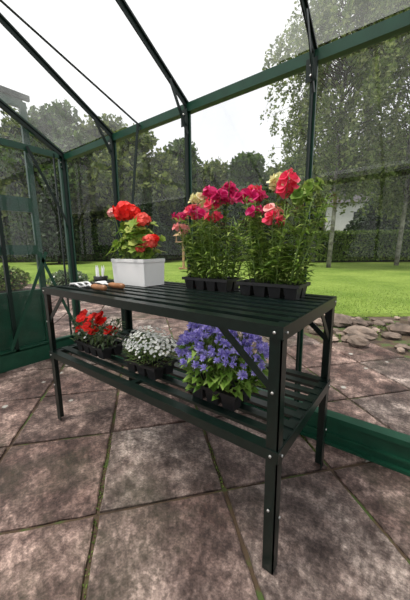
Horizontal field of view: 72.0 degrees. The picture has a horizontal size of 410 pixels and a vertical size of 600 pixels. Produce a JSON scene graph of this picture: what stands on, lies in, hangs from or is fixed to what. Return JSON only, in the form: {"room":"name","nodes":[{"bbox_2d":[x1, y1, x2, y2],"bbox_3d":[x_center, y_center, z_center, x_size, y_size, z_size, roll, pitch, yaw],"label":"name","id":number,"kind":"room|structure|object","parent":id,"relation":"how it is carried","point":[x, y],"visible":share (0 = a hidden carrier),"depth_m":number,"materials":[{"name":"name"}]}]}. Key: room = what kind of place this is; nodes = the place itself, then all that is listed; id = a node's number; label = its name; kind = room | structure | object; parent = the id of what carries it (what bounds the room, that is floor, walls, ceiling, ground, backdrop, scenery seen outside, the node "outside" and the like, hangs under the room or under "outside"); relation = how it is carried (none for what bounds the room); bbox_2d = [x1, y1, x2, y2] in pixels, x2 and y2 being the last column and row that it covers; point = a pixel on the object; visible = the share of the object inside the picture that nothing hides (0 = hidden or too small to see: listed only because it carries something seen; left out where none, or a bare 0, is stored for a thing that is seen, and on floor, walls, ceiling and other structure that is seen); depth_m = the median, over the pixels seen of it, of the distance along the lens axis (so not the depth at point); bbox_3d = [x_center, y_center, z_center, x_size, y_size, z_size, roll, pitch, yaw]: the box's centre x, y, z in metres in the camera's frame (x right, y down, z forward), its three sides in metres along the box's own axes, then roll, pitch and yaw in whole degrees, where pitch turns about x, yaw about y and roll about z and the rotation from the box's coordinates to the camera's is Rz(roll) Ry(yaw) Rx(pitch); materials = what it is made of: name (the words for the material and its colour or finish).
{"room":"greenhouse","nodes":[
{"label":"greenhouse","id":0,"kind":"room"},
{"bbox_2d":[0,98,78,372],"bbox_3d":[-2.078,-0.605,1.623,0.072,2.643,2.666,7,13,37],"label":"wall","id":1,"kind":"structure","parent":0,"point":[16,357],"depth_m":2.45,"materials":[{"name":"green metal"}]},
{"bbox_2d":[0,85,48,351],"bbox_3d":[-1.951,-0.466,1.935,0.050,2.255,1.600,7,13,37],"label":"door","id":2,"kind":"structure","parent":1,"relation":"in","point":[34,329],"depth_m":2.44,"materials":[{"name":"clear glass"}]},
{"bbox_2d":[0,0,317,158],"bbox_3d":[-0.029,-1.174,-0.075,5.205,1.008,2.655,7,13,37],"label":"ceiling","id":3,"kind":"structure","parent":0,"point":[176,90],"depth_m":1.59,"materials":[{"name":"green metal"}]},
{"bbox_2d":[0,285,409,599],"bbox_3d":[-0.020,0.457,3.116,22.558,0.032,14.572,-1,10,0],"label":"floor","id":4,"kind":"structure","parent":0,"point":[329,548],"depth_m":1.15,"materials":[{"name":"stone"}]},
{"bbox_2d":[42,279,336,574],"bbox_3d":[-0.171,0.348,1.426,1.384,0.796,0.572,7,13,37],"label":"bench","id":5,"kind":"object","parent":4,"relation":"on","point":[276,319],"visible":0.81,"depth_m":1.03,"materials":[{"name":"green paint"}]},
{"bbox_2d":[68,281,106,290],"bbox_3d":[-0.593,-0.073,1.441,0.300,0.030,0.079,8,13,38],"label":"fork","id":6,"kind":"object","parent":5,"relation":"on","point":[93,286],"visible":1,"depth_m":1.41,"materials":[{"name":"silver wood"}]},
{"bbox_2d":[70,309,126,358],"bbox_3d":[-0.603,0.172,1.567,0.384,0.241,0.210,7,13,37],"label":"potted flowers","id":7,"kind":"object","parent":5,"relation":"on","point":[97,344],"visible":1,"depth_m":1.52,"materials":[{"name":"red plant"}]},
{"bbox_2d":[93,265,107,281],"bbox_3d":[-0.627,-0.157,1.691,0.082,0.108,0.084,-3,11,-14],"label":"plant label","id":8,"kind":"object","parent":5,"relation":"on","point":[97,277],"visible":0.81,"depth_m":1.68,"materials":[{"name":"white plastic"}]},
{"bbox_2d":[90,281,124,288],"bbox_3d":[-0.530,-0.084,1.498,0.310,0.030,0.074,7,13,36],"label":"trowel","id":9,"kind":"object","parent":5,"relation":"on","point":[112,284],"visible":0.84,"depth_m":1.45,"materials":[{"name":"brown wood"}]},
{"bbox_2d":[106,201,165,286],"bbox_3d":[-0.398,-0.322,1.588,0.385,0.465,0.231,7,13,37],"label":"planter","id":10,"kind":"object","parent":5,"relation":"on","point":[137,267],"visible":1,"depth_m":1.53,"materials":[{"name":"white plastic"}]},
{"bbox_2d":[122,325,177,379],"bbox_3d":[-0.256,0.227,1.311,0.324,0.220,0.228,7,13,37],"label":"potted flowers","id":11,"kind":"object","parent":5,"relation":"on","point":[152,363],"visible":0.98,"depth_m":1.27,"materials":[{"name":"white plant"}]},
{"bbox_2d":[171,181,253,291],"bbox_3d":[0.036,-0.299,1.369,0.456,0.493,0.243,7,13,37],"label":"potted flowers","id":12,"kind":"object","parent":5,"relation":"on","point":[203,277],"visible":0.96,"depth_m":1.33,"materials":[{"name":"green plant"}]},
{"bbox_2d":[182,275,242,291],"bbox_3d":[0.034,-0.085,1.404,0.272,0.059,0.140,7,13,37],"label":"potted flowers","id":13,"kind":"object","parent":12,"relation":"on","point":[222,283],"depth_m":1.35,"materials":[{"name":"black plastic"}]},
{"bbox_2d":[174,322,268,411],"bbox_3d":[0.060,0.202,1.063,0.418,0.353,0.312,7,13,37],"label":"potted flowers","id":14,"kind":"object","parent":5,"relation":"on","point":[229,380],"visible":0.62,"depth_m":0.98,"materials":[{"name":"purple plant"}]},
{"bbox_2d":[229,168,333,299],"bbox_3d":[0.291,-0.264,1.149,0.468,0.497,0.244,7,13,37],"label":"potted flowers","id":15,"kind":"object","parent":5,"relation":"on","point":[277,284],"visible":1,"depth_m":1.11,"materials":[{"name":"green plant"}]},
{"bbox_2d":[236,278,310,299],"bbox_3d":[0.284,-0.048,1.191,0.272,0.059,0.140,7,13,37],"label":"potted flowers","id":16,"kind":"object","parent":15,"relation":"on","point":[261,287],"depth_m":1.14,"materials":[{"name":"black plastic"}]},
{"bbox_2d":[60,10,409,476],"bbox_3d":[0.794,-0.152,1.195,5.205,1.850,0.124,7,13,37],"label":"frame","id":17,"kind":"structure","parent":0,"point":[385,447],"depth_m":1.39,"materials":[{"name":"green metal"}]},
{"label":"outside","id":18,"kind":"structure","parent":0,"visible":0},
{"bbox_2d":[0,253,409,319],"bbox_3d":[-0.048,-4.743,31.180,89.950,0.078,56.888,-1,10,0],"label":"lawn","id":19,"kind":"structure","parent":18,"point":[369,289],"depth_m":8.51,"materials":[{"name":"green plant"}]},
{"bbox_2d":[0,134,11,191],"bbox_3d":[-20.777,-10.044,24.103,10.722,13.388,10.771,-9,13,-38],"label":"tree","id":20,"kind":"object","parent":19,"relation":"on","point":[3,134],"visible":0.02,"depth_m":23.15,"materials":[{"name":"green plant"}]},
{"bbox_2d":[0,265,31,291],"bbox_3d":[-4.909,-0.537,6.896,1.121,0.651,1.130,7,13,37],"label":"shrub","id":21,"kind":"object","parent":19,"relation":"on","point":[18,280],"visible":0.77,"depth_m":6.80,"materials":[{"name":"green plant"}]},
{"bbox_2d":[0,105,56,227],"bbox_3d":[-15.377,-10.214,25.282,11.386,13.183,9.868,-7,12,-33],"label":"tree","id":22,"kind":"object","parent":19,"relation":"on","point":[11,126],"visible":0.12,"depth_m":22.55,"materials":[{"name":"green plant"}]},
{"bbox_2d":[0,98,111,233],"bbox_3d":[-12.034,-9.821,23.949,9.085,12.824,8.719,7,13,37],"label":"tree","id":23,"kind":"object","parent":19,"relation":"on","point":[55,122],"visible":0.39,"depth_m":21.42,"materials":[{"name":"green plant"}]},
{"bbox_2d":[22,179,91,263],"bbox_3d":[-10.187,-5.359,19.336,4.322,5.690,4.306,7,13,37],"label":"conifer tree","id":24,"kind":"object","parent":19,"relation":"on","point":[49,222],"visible":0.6,"depth_m":18.59,"materials":[{"name":"green plant"}]},
{"bbox_2d":[46,269,88,285],"bbox_3d":[-3.403,-0.516,7.013,1.018,0.520,0.996,7,13,37],"label":"shrub","id":25,"kind":"object","parent":19,"relation":"on","point":[58,276],"visible":0.38,"depth_m":6.77,"materials":[{"name":"green plant"}]},
{"bbox_2d":[72,113,149,227],"bbox_3d":[-8.377,-10.054,25.508,9.147,12.641,8.386,7,13,37],"label":"tree","id":26,"kind":"object","parent":19,"relation":"on","point":[91,220],"visible":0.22,"depth_m":23.00,"materials":[{"name":"green plant"}]},
{"bbox_2d":[88,123,183,242],"bbox_3d":[-5.926,-8.888,23.896,8.544,10.885,8.206,0,10,1],"label":"tree","id":27,"kind":"object","parent":19,"relation":"on","point":[161,169],"visible":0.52,"depth_m":21.55,"materials":[{"name":"green leaf"},{"name":"bark"}]},
{"bbox_2d":[0,225,292,261],"bbox_3d":[-11.550,-4.613,23.021,37.248,2.847,2.189,-1,10,-2],"label":"hedge","id":28,"kind":"object","parent":19,"relation":"on","point":[98,245],"visible":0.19,"depth_m":22.37,"materials":[{"name":"green plant"}]},
{"bbox_2d":[115,187,178,259],"bbox_3d":[-4.183,-5.380,20.287,4.554,5.263,4.347,7,13,37],"label":"conifer tree","id":29,"kind":"object","parent":19,"relation":"on","point":[145,204],"visible":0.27,"depth_m":19.74,"materials":[{"name":"green plant"}]},
{"bbox_2d":[149,137,210,230],"bbox_3d":[-2.522,-9.501,26.670,7.219,11.013,8.046,7,13,37],"label":"tree","id":30,"kind":"object","parent":19,"relation":"on","point":[178,148],"visible":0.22,"depth_m":24.26,"materials":[{"name":"green plant"}]},
{"bbox_2d":[173,232,186,268],"bbox_3d":[-1.024,-2.378,13.280,0.680,1.820,0.680,7,13,37],"label":"table","id":31,"kind":"object","parent":19,"relation":"on","point":[176,234],"visible":0.52,"depth_m":13.29,"materials":[{"name":"brown wood"}]},
{"bbox_2d":[0,284,409,599],"bbox_3d":[1.004,0.420,3.217,25.986,0.014,16.166,-1,10,0],"label":"joint","id":32,"kind":"object","parent":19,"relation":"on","point":[381,341],"visible":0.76,"depth_m":1.26,"materials":[{"name":"green plant"}]},
{"bbox_2d":[192,156,240,225],"bbox_3d":[0.858,-8.339,25.882,7.033,8.949,6.611,7,13,37],"label":"tree","id":33,"kind":"object","parent":19,"relation":"on","point":[214,173],"visible":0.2,"depth_m":24.21,"materials":[{"name":"green leaf"},{"name":"bark"}]},
{"bbox_2d":[206,203,255,258],"bbox_3d":[1.915,-5.277,21.366,4.095,4.546,3.901,7,13,34],"label":"conifer tree","id":34,"kind":"object","parent":19,"relation":"on","point":[232,213],"visible":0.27,"depth_m":20.70,"materials":[{"name":"green plant"}]},
{"bbox_2d":[222,150,282,229],"bbox_3d":[3.842,-8.280,24.637,5.792,9.222,7.434,-3,11,-10],"label":"tree","id":35,"kind":"object","parent":19,"relation":"on","point":[247,169],"visible":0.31,"depth_m":22.89,"materials":[{"name":"green plant"}]},
{"bbox_2d":[265,163,314,244],"bbox_3d":[6.657,-8.487,26.943,6.563,8.737,6.823,-10,14,-43],"label":"tree","id":36,"kind":"object","parent":19,"relation":"on","point":[282,169],"visible":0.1,"depth_m":25.03,"materials":[{"name":"green plant"}]},
{"bbox_2d":[274,149,333,255],"bbox_3d":[9.364,-10.263,29.919,8.022,11.090,9.311,5,12,27],"label":"tree","id":37,"kind":"object","parent":19,"relation":"on","point":[293,162],"visible":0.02,"depth_m":27.28,"materials":[{"name":"green plant"}]},
{"bbox_2d":[259,0,409,267],"bbox_3d":[5.803,-7.886,12.222,7.256,12.904,6.948,7,13,34],"label":"birch tree","id":38,"kind":"object","parent":19,"relation":"on","point":[324,13],"visible":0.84,"depth_m":11.23,"materials":[{"name":"green plant"}]},
{"bbox_2d":[314,136,357,230],"bbox_3d":[13.965,-11.434,31.176,10.626,12.840,10.820,7,13,37],"label":"tree","id":39,"kind":"object","parent":19,"relation":"on","point":[350,136],"visible":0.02,"depth_m":28.57,"materials":[{"name":"green plant"}]},
{"bbox_2d":[320,202,368,231],"bbox_3d":[14.324,-6.697,27.502,5.409,4.800,5.000,2,11,16],"label":"wall","id":40,"kind":"structure","parent":19,"relation":"on","point":[341,220],"depth_m":25.33,"materials":[{"name":"white paint"}]},
{"bbox_2d":[322,189,375,206],"bbox_3d":[14.291,-9.795,26.931,6.009,1.600,5.600,2,11,16],"label":"roof","id":41,"kind":"structure","parent":40,"relation":"on","point":[354,197],"depth_m":25.23,"materials":[{"name":"stone"}]},
{"bbox_2d":[307,313,409,353],"bbox_3d":[2.891,0.345,3.146,3.618,0.184,1.989,0,10,5],"label":"rockery stones","id":42,"kind":"object","parent":19,"relation":"on","point":[358,334],"visible":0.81,"depth_m":3.25,"materials":[{"name":"grey stone"}]},
{"bbox_2d":[309,229,409,261],"bbox_3d":[15.462,-3.443,17.443,17.253,2.029,1.922,0,10,5],"label":"hedge","id":43,"kind":"object","parent":19,"relation":"on","point":[363,245],"visible":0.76,"depth_m":17.26,"materials":[{"name":"green plant"}]},
{"bbox_2d":[332,0,409,264],"bbox_3d":[9.757,-8.592,13.198,7.682,13.857,7.800,4,11,24],"label":"birch tree","id":44,"kind":"object","parent":19,"relation":"on","point":[400,199],"visible":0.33,"depth_m":13.24,"materials":[{"name":"green plant"}]},
{"bbox_2d":[344,183,409,230],"bbox_3d":[12.419,-5.498,19.742,6.467,5.354,6.038,7,13,37],"label":"conifer tree","id":45,"kind":"object","parent":19,"relation":"on","point":[362,222],"visible":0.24,"depth_m":18.93,"materials":[{"name":"green plant"}]},
{"bbox_2d":[347,136,407,193],"bbox_3d":[18.597,-10.056,26.717,9.532,11.653,8.963,7,13,37],"label":"tree","id":46,"kind":"object","parent":19,"relation":"on","point":[394,136],"visible":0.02,"depth_m":25.01,"materials":[{"name":"green plant"}]}
]}

